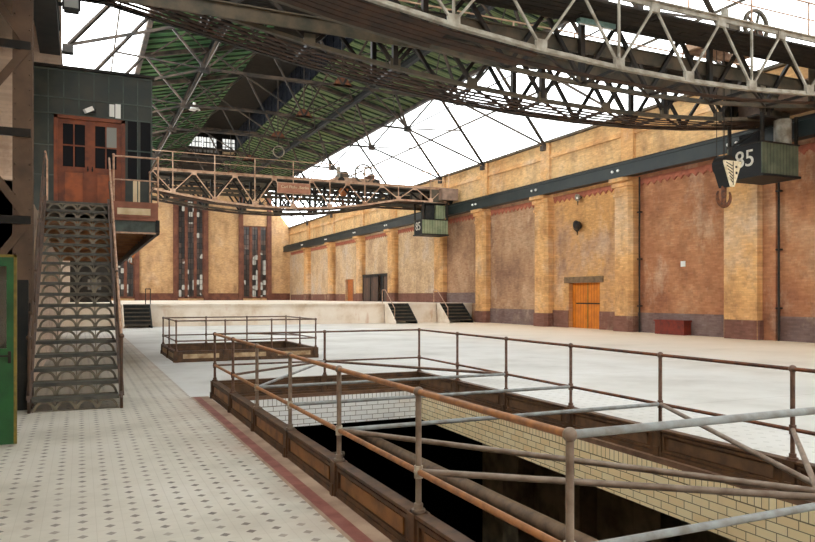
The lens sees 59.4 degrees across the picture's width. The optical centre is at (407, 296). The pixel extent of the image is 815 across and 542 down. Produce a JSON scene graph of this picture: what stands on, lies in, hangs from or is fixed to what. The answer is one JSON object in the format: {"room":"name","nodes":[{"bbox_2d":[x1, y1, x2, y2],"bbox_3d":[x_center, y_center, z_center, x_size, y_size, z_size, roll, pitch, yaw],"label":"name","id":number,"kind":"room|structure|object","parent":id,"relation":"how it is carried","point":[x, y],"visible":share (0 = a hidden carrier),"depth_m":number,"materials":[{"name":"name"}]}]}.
{"room":"power station hall","nodes":[
{"label":"power station hall","id":0,"kind":"room"},
{"bbox_2d":[0,0,69,380],"bbox_3d":[-16.539,-3.500,33.121,1.700,10.300,102.000,0,0,-25],"label":"wall","id":1,"kind":"structure","parent":0,"point":[5,29],"depth_m":16.29,"materials":[{"name":"brick"}]},
{"bbox_2d":[0,254,16,444],"bbox_3d":[-4.817,0.580,7.734,1.040,2.100,0.095,0,0,-25],"label":"door","id":2,"kind":"structure","parent":1,"relation":"in","point":[8,356],"depth_m":7.92,"materials":[{"name":"paint"}]},
{"bbox_2d":[34,0,62,64],"bbox_3d":[-16.025,-7.150,33.357,0.530,3.000,102.000,0,0,-25],"label":"runway","id":3,"kind":"object","parent":1,"relation":"attached to","point":[46,12],"visible":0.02,"depth_m":14.99,"materials":[{"name":"black metal"}]},
{"bbox_2d":[58,0,80,14],"bbox_3d":[-6.819,-5.963,14.415,0.420,0.425,0.310,0,0,-25],"label":"floodlight","id":4,"kind":"object","parent":3,"relation":"attached to","point":[69,6],"visible":1,"depth_m":14.32,"materials":[{"name":"black metal"}]},
{"bbox_2d":[34,62,159,265],"bbox_3d":[-10.217,-3.390,23.060,2.700,4.040,17.560,0,0,-25],"label":"cabin","id":5,"kind":"object","parent":1,"relation":"attached to","point":[77,145],"visible":0.92,"depth_m":16.99,"materials":[{"name":"green metal"}]},
{"bbox_2d":[83,106,95,113],"bbox_3d":[-7.493,-4.400,16.877,0.198,0.186,0.320,0,0,45],"label":"lamp","id":6,"kind":"object","parent":5,"relation":"attached to","point":[91,109],"visible":1,"depth_m":16.79,"materials":[{"name":"white metal"}]},
{"bbox_2d":[88,179,289,300],"bbox_3d":[-25.929,-6.450,84.979,25.200,16.200,0.680,0,0,-25],"label":"wall","id":7,"kind":"structure","parent":0,"point":[156,267],"depth_m":86.23,"materials":[{"name":"brick"}]},
{"bbox_2d":[111,257,133,297],"bbox_3d":[-32.829,-4.300,81.793,3.100,8.900,0.170,0,0,-25],"label":"window","id":8,"kind":"structure","parent":7,"relation":"in","point":[126,270],"depth_m":81.98,"materials":[{"name":"glass"}]},
{"bbox_2d":[178,197,203,297],"bbox_3d":[-25.782,-5.900,85.019,3.100,12.100,0.170,0,0,-25],"label":"window","id":9,"kind":"structure","parent":7,"relation":"in","point":[190,220],"depth_m":85.04,"materials":[{"name":"glass"}]},
{"bbox_2d":[139,293,289,299],"bbox_3d":[-26.073,-0.025,84.814,24.800,0.850,0.060,0,0,-25],"label":"baseboard","id":10,"kind":"structure","parent":7,"relation":"attached to","point":[154,296],"depth_m":86.19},
{"bbox_2d":[243,226,266,297],"bbox_3d":[-18.826,-4.300,88.204,3.100,8.900,0.170,0,0,-25],"label":"window","id":11,"kind":"structure","parent":7,"relation":"in","point":[254,237],"depth_m":88.25,"materials":[{"name":"glass"}]},
{"bbox_2d":[140,11,273,167],"bbox_3d":[-9.720,-13.783,36.243,6.521,1.734,102.000,0,0,-25],"label":"ceiling","id":12,"kind":"structure","parent":0,"point":[158,39],"depth_m":43.99,"materials":[{"name":"green metal"}]},
{"bbox_2d":[110,3,121,70],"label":"window","id":13,"kind":"structure","parent":12,"relation":"attached to","point":[119,3],"depth_m":29.58,"materials":[{"name":"clear glass"}]},
{"bbox_2d":[134,8,154,74],"bbox_3d":[-12.693,-12.940,34.882,0.240,0.320,102.000,0,0,-25],"label":"trim","id":14,"kind":"structure","parent":12,"relation":"attached to","point":[149,23],"depth_m":36.19,"materials":[{"name":"metal"}]},
{"bbox_2d":[174,0,391,170],"bbox_3d":[-4.673,-15.075,38.554,5.200,3.050,102.000,0,0,-25],"label":"ceiling","id":15,"kind":"structure","parent":0,"point":[241,94],"depth_m":57.51,"materials":[{"name":"metal"}]},
{"bbox_2d":[188,136,201,152],"bbox_3d":[-20.714,-14.925,69.759,1.370,1.610,0.100,0,0,-25],"label":"window","id":16,"kind":"structure","parent":15,"relation":"attached to","point":[195,141],"depth_m":69.76,"materials":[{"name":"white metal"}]},
{"bbox_2d":[203,137,216,153],"bbox_3d":[-19.441,-14.925,70.341,1.350,1.610,0.100,0,0,-25],"label":"window","id":17,"kind":"structure","parent":15,"relation":"attached to","point":[206,142],"depth_m":70.22,"materials":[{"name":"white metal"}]},
{"bbox_2d":[222,138,234,151],"bbox_3d":[-17.787,-15.075,71.099,1.310,1.310,0.100,0,0,-25],"label":"window","id":18,"kind":"structure","parent":15,"relation":"attached to","point":[228,143],"depth_m":71.02,"materials":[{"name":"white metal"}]},
{"bbox_2d":[215,0,558,190],"bbox_3d":[0.373,-13.783,40.864,6.521,1.734,102.000,0,0,-25],"label":"ceiling","id":19,"kind":"structure","parent":0,"point":[367,112],"depth_m":51.60,"materials":[{"name":"green metal"}]},
{"bbox_2d":[267,0,608,190],"bbox_3d":[3.346,-12.940,42.225,0.240,0.320,102.000,0,0,-25],"label":"trim","id":20,"kind":"structure","parent":19,"relation":"attached to","point":[472,73],"depth_m":50.87,"materials":[{"name":"metal"}]},
{"bbox_2d":[294,417,481,515],"bbox_3d":[-1.244,3.780,13.288,10.400,4.140,23.600,0,0,-25],"label":"pit","id":21,"kind":"structure","parent":0,"point":[455,459],"depth_m":21.46,"materials":[{"name":"black"}]},
{"bbox_2d":[355,435,599,541],"bbox_3d":[1.423,2.570,8.350,0.200,0.195,11.200,0,0,-25],"label":"pipe","id":22,"kind":"object","parent":21,"relation":"attached to","point":[552,527],"visible":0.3,"depth_m":8.89,"materials":[{"name":"brown metal"}]},
{"bbox_2d":[0,322,814,541],"bbox_3d":[4.492,1.680,17.454,26.100,0.060,56.000,0,0,-25],"label":"floor","id":23,"kind":"structure","parent":0,"point":[171,464],"depth_m":9.79,"materials":[{"name":"tile"}]},
{"bbox_2d":[0,0,33,410],"bbox_3d":[-6.009,-2.000,10.529,1.160,7.300,0.550,0,0,-25],"label":"lattice column","id":24,"kind":"structure","parent":23,"relation":"on","point":[21,21],"depth_m":10.47,"materials":[{"name":"metal"}]},
{"bbox_2d":[26,153,123,413],"bbox_3d":[-5.848,-0.635,12.654,1.298,4.663,5.268,0,0,-25],"label":"staircase","id":25,"kind":"structure","parent":23,"relation":"on","point":[47,399],"depth_m":11.92,"materials":[{"name":"grey metal"}]},
{"bbox_2d":[122,288,152,328],"bbox_3d":[-14.578,0.588,38.597,1.525,2.125,1.925,0,0,-25],"label":"steps","id":26,"kind":"structure","parent":23,"relation":"on","point":[132,314],"depth_m":38.49,"materials":[{"name":"grey metal"}]},
{"bbox_2d":[160,341,318,362],"bbox_3d":[-4.812,1.510,20.178,3.800,0.280,3.250,0,0,-25],"label":"curb","id":27,"kind":"object","parent":23,"relation":"on","point":[187,352],"visible":0.94,"depth_m":19.16,"materials":[{"name":"brown wood"}]},
{"bbox_2d":[162,315,316,351],"bbox_3d":[-4.812,0.971,20.178,3.740,0.799,3.190,0,0,-25],"label":"railing","id":28,"kind":"object","parent":27,"relation":"on","point":[285,316],"visible":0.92,"depth_m":19.46,"materials":[{"name":"metal"}]},
{"bbox_2d":[64,300,471,326],"bbox_3d":[-16.494,1.025,63.893,24.800,1.250,46.080,0,0,-25],"label":"platform","id":29,"kind":"object","parent":23,"relation":"on","point":[326,312],"visible":0.71,"depth_m":43.13,"materials":[{"name":"concrete"}]},
{"bbox_2d":[70,261,110,301],"bbox_3d":[-24.312,-2.075,54.903,2.900,4.950,0.160,0,0,-25],"label":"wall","id":30,"kind":"structure","parent":29,"relation":"on","point":[85,268],"depth_m":54.80,"materials":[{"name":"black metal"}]},
{"bbox_2d":[382,290,417,323],"bbox_3d":[-0.513,0.588,45.202,1.500,2.125,2.225,0,0,-25],"label":"steps","id":31,"kind":"structure","parent":23,"relation":"on","point":[394,312],"depth_m":44.95,"materials":[{"name":"grey metal"}]},
{"bbox_2d":[433,290,473,322],"bbox_3d":[2.987,0.588,46.804,1.800,2.125,2.225,0,0,-25],"label":"steps","id":32,"kind":"structure","parent":23,"relation":"on","point":[446,312],"depth_m":46.56,"materials":[{"name":"grey metal"}]},
{"bbox_2d":[210,371,814,541],"bbox_3d":[0.465,1.510,8.175,3.887,0.280,9.510,0,0,-25],"label":"curb","id":33,"kind":"object","parent":23,"relation":"on","point":[389,512],"visible":0.88,"depth_m":7.09,"materials":[{"name":"brown wood"}]},
{"bbox_2d":[212,328,814,541],"bbox_3d":[0.465,0.971,8.175,3.827,0.799,9.450,0,0,-25],"label":"railing","id":34,"kind":"object","parent":33,"relation":"on","point":[569,434],"visible":1,"depth_m":4.69,"materials":[{"name":"orange metal"}]},
{"bbox_2d":[637,177,641,331],"bbox_3d":[10.887,-1.990,33.525,0.170,7.280,0.180,0,0,-25],"label":"downpipe","id":35,"kind":"object","parent":23,"relation":"on","point":[639,211],"visible":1,"depth_m":33.48,"materials":[{"name":"metal"}]},
{"bbox_2d":[654,319,691,335],"bbox_3d":[11.653,1.330,31.456,0.460,0.640,1.780,0,0,-25],"label":"chest","id":36,"kind":"object","parent":23,"relation":"on","point":[662,326],"visible":1,"depth_m":31.15,"materials":[{"name":"paint"}]},
{"bbox_2d":[343,453,481,541],"bbox_3d":[-1.244,5.750,13.288,10.000,0.200,23.200,0,0,-25],"label":"floor","id":37,"kind":"structure","parent":0,"point":[465,521],"depth_m":20.25,"materials":[{"name":"black"}]},
{"bbox_2d":[482,443,735,541],"bbox_3d":[3.113,3.930,8.574,0.400,3.440,9.000,0,0,-25],"label":"piers","id":38,"kind":"object","parent":37,"relation":"on","point":[600,514],"visible":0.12,"depth_m":9.88,"materials":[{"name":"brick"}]},
{"bbox_2d":[245,387,814,541],"bbox_3d":[0.466,1.926,8.176,4.238,0.548,9.860,0,0,-25],"label":"wall","id":39,"kind":"structure","parent":0,"point":[692,508],"depth_m":8.27,"materials":[{"name":"beige tile"}]},
{"bbox_2d":[288,63,814,342],"bbox_3d":[6.237,-3.560,43.549,1.300,10.420,102.000,0,0,-25],"label":"wall","id":40,"kind":"structure","parent":0,"point":[512,261],"depth_m":35.39,"materials":[{"name":"brick"}]},
{"bbox_2d":[152,162,307,224],"bbox_3d":[-22.480,-11.344,77.254,24.540,6.187,0.320,0,0,-25],"label":"roof truss","id":41,"kind":"object","parent":40,"relation":"on","point":[178,163],"visible":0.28,"depth_m":77.60,"materials":[{"name":"metal"}]},
{"bbox_2d":[152,146,332,217],"bbox_3d":[-20.638,-11.344,73.231,24.540,6.187,8.872,0,0,-25],"label":"roof truss","id":42,"kind":"object","parent":40,"relation":"on","point":[189,147],"visible":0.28,"depth_m":70.13,"materials":[{"name":"metal"}]},
{"bbox_2d":[152,127,354,199],"bbox_3d":[-17.058,-11.344,65.412,24.540,6.187,8.672,0,0,-25],"label":"roof truss","id":43,"kind":"object","parent":40,"relation":"on","point":[203,128],"visible":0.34,"depth_m":62.07,"materials":[{"name":"metal"}]},
{"bbox_2d":[152,105,386,183],"bbox_3d":[-13.728,-11.344,58.139,24.540,6.187,7.673,0,0,-25],"label":"roof truss","id":44,"kind":"object","parent":40,"relation":"on","point":[170,113],"visible":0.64,"depth_m":55.37,"materials":[{"name":"metal"}]},
{"bbox_2d":[152,74,441,183],"bbox_3d":[-10.356,-11.344,50.773,24.540,6.187,8.872,0,0,-25],"label":"roof truss","id":45,"kind":"object","parent":40,"relation":"on","point":[276,134],"visible":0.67,"depth_m":47.46,"materials":[{"name":"metal"}]},
{"bbox_2d":[273,137,284,157],"bbox_3d":[-8.420,-9.780,46.737,0.780,1.340,0.080,0,0,-25],"label":"ring","id":46,"kind":"object","parent":45,"relation":"hanging from","point":[278,137],"visible":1,"depth_m":46.71,"materials":[{"name":"metal"}]},
{"bbox_2d":[125,42,484,169],"bbox_3d":[-7.297,-11.344,44.092,24.540,6.187,6.176,0,0,-25],"label":"roof truss","id":47,"kind":"object","parent":40,"relation":"on","point":[302,113],"visible":0.68,"depth_m":41.35,"materials":[{"name":"metal"}]},
{"bbox_2d":[95,9,545,150],"bbox_3d":[-4.653,-11.344,38.318,24.540,6.187,6.875,0,0,-25],"label":"roof truss","id":48,"kind":"object","parent":40,"relation":"on","point":[339,82],"visible":0.49,"depth_m":35.12,"materials":[{"name":"metal"}]},
{"bbox_2d":[62,0,626,122],"bbox_3d":[-1.864,-11.344,32.226,24.540,6.187,6.875,0,0,-25],"label":"roof truss","id":49,"kind":"object","parent":40,"relation":"on","point":[67,48],"visible":0.18,"depth_m":25.30,"materials":[{"name":"metal"}]},
{"bbox_2d":[348,279,353,300],"bbox_3d":[-5.440,-0.675,70.208,0.080,2.150,2.400,0,0,-25],"label":"door","id":50,"kind":"structure","parent":40,"relation":"in","point":[350,281],"depth_m":70.57,"materials":[{"name":"brown wood"}]},
{"bbox_2d":[362,273,387,301],"bbox_3d":[-2.767,-0.815,63.265,0.240,2.430,6.350,0,0,-25],"label":"door","id":51,"kind":"structure","parent":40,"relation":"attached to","point":[371,281],"depth_m":63.42,"materials":[{"name":"metal"}]},
{"bbox_2d":[283,0,745,205],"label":"window","id":52,"kind":"structure","parent":40,"relation":"in","point":[741,1],"depth_m":43.46,"materials":[{"name":"clear glass"}]},
{"bbox_2d":[283,113,814,251],"bbox_3d":[5.816,-6.040,43.356,0.567,0.780,102.000,0,0,-25],"label":"crane rail beam","id":53,"kind":"structure","parent":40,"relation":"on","point":[705,150],"depth_m":35.79,"materials":[{"name":"metal"}]},
{"bbox_2d":[152,150,457,236],"bbox_3d":[-8.803,-6.396,46.781,24.500,4.352,5.600,0,0,-25],"label":"crane","id":54,"kind":"object","parent":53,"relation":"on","point":[430,201],"visible":0.94,"depth_m":46.95,"materials":[{"name":"beige metal"}]},
{"bbox_2d":[129,253,136,264],"bbox_3d":[-16.575,-4.734,43.169,0.476,5.632,0.362,0,0,-25],"label":"hook block","id":55,"kind":"object","parent":54,"relation":"hanging from","point":[133,256],"visible":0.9,"depth_m":43.17,"materials":[{"name":"metal"}]},
{"bbox_2d":[330,164,379,182],"bbox_3d":[-3.655,-8.322,49.062,3.200,1.405,2.000,0,0,-25],"label":"trolley","id":56,"kind":"object","parent":54,"relation":"on","point":[340,176],"visible":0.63,"depth_m":48.30,"materials":[{"name":"beige metal"}]},
{"bbox_2d":[339,188,348,205],"bbox_3d":[-4.385,-6.975,48.734,0.612,1.630,0.466,0,0,-25],"label":"hook block","id":57,"kind":"object","parent":56,"relation":"hanging from","point":[343,193],"visible":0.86,"depth_m":48.65,"materials":[{"name":"metal"}]},
{"bbox_2d":[81,0,814,184],"bbox_3d":[3.415,-6.461,20.095,24.500,4.662,6.100,0,0,-25],"label":"crane","id":58,"kind":"object","parent":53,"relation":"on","point":[760,99],"visible":0.94,"depth_m":19.82,"materials":[{"name":"paint"}]},
{"bbox_2d":[576,17,615,30],"bbox_3d":[5.109,-7.370,19.348,1.200,0.161,0.170,0,0,-25],"label":"lamp","id":59,"kind":"object","parent":58,"relation":"hanging from","point":[582,21],"visible":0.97,"depth_m":19.23,"materials":[{"name":"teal metal"}]},
{"bbox_2d":[682,8,768,64],"bbox_3d":[10.482,-8.482,23.227,2.400,1.285,1.850,0,0,-25],"label":"trolley","id":60,"kind":"object","parent":58,"relation":"on","point":[693,50],"visible":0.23,"depth_m":23.03,"materials":[{"name":"beige metal"}]},
{"bbox_2d":[712,51,740,207],"bbox_3d":[10.305,-5.445,23.135,0.748,5.130,0.582,0,0,-25],"label":"hook block","id":61,"kind":"object","parent":60,"relation":"hanging from","point":[725,168],"visible":0.98,"depth_m":23.05,"materials":[{"name":"metal"}]},
{"bbox_2d":[573,220,581,234],"bbox_3d":[8.922,-3.635,37.562,0.472,0.770,0.512,0,0,14],"label":"wall lamp","id":62,"kind":"object","parent":40,"relation":"attached to","point":[577,225],"visible":1,"depth_m":37.43,"materials":[{"name":"metal"}]},
{"bbox_2d":[575,194,581,204],"bbox_3d":[8.973,-5.117,37.507,0.374,0.573,0.361,0,0,6],"label":"wall lamp","id":63,"kind":"object","parent":40,"relation":"attached to","point":[578,197],"visible":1,"depth_m":37.44,"materials":[{"name":"glass"}]},
{"bbox_2d":[564,276,603,328],"bbox_3d":[9.349,0.290,37.545,0.380,2.720,3.150,0,0,-25],"label":"door","id":64,"kind":"structure","parent":40,"relation":"in","point":[586,295],"depth_m":37.62,"materials":[{"name":"orange wood"}]},
{"bbox_2d":[585,0,740,67],"bbox_3d":[0.929,-11.344,26.125,24.540,6.187,6.894,0,0,-25],"label":"roof truss","id":65,"kind":"object","parent":40,"relation":"on","point":[707,3],"visible":0.1,"depth_m":27.14,"materials":[{"name":"metal"}]},
{"bbox_2d":[152,25,227,161],"bbox_3d":[-9.492,-13.435,36.348,0.260,0.400,102.000,0,0,-25],"label":"roof beam","id":66,"kind":"structure","parent":65,"relation":"attached to","point":[211,45],"depth_m":43.97,"materials":[{"name":"black metal"}]},
{"bbox_2d":[189,87,199,110],"bbox_3d":[-13.322,-12.500,44.712,0.720,1.600,0.720,0,0,-25],"label":"pendant lamp","id":67,"kind":"object","parent":66,"relation":"hanging from","point":[194,102],"visible":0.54,"depth_m":44.61,"materials":[{"name":"metal"}]},
{"bbox_2d":[249,5,494,173],"bbox_3d":[0.146,-13.435,40.760,0.260,0.400,102.000,0,0,-25],"label":"roof beam","id":68,"kind":"structure","parent":65,"relation":"attached to","point":[413,58],"depth_m":49.54,"materials":[{"name":"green metal"}]},
{"bbox_2d":[775,182,782,340],"bbox_3d":[13.947,-1.990,26.842,0.170,7.280,0.180,0,0,-25],"label":"downpipe","id":69,"kind":"object","parent":40,"relation":"attached to","point":[778,190],"visible":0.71,"depth_m":26.80,"materials":[{"name":"metal"}]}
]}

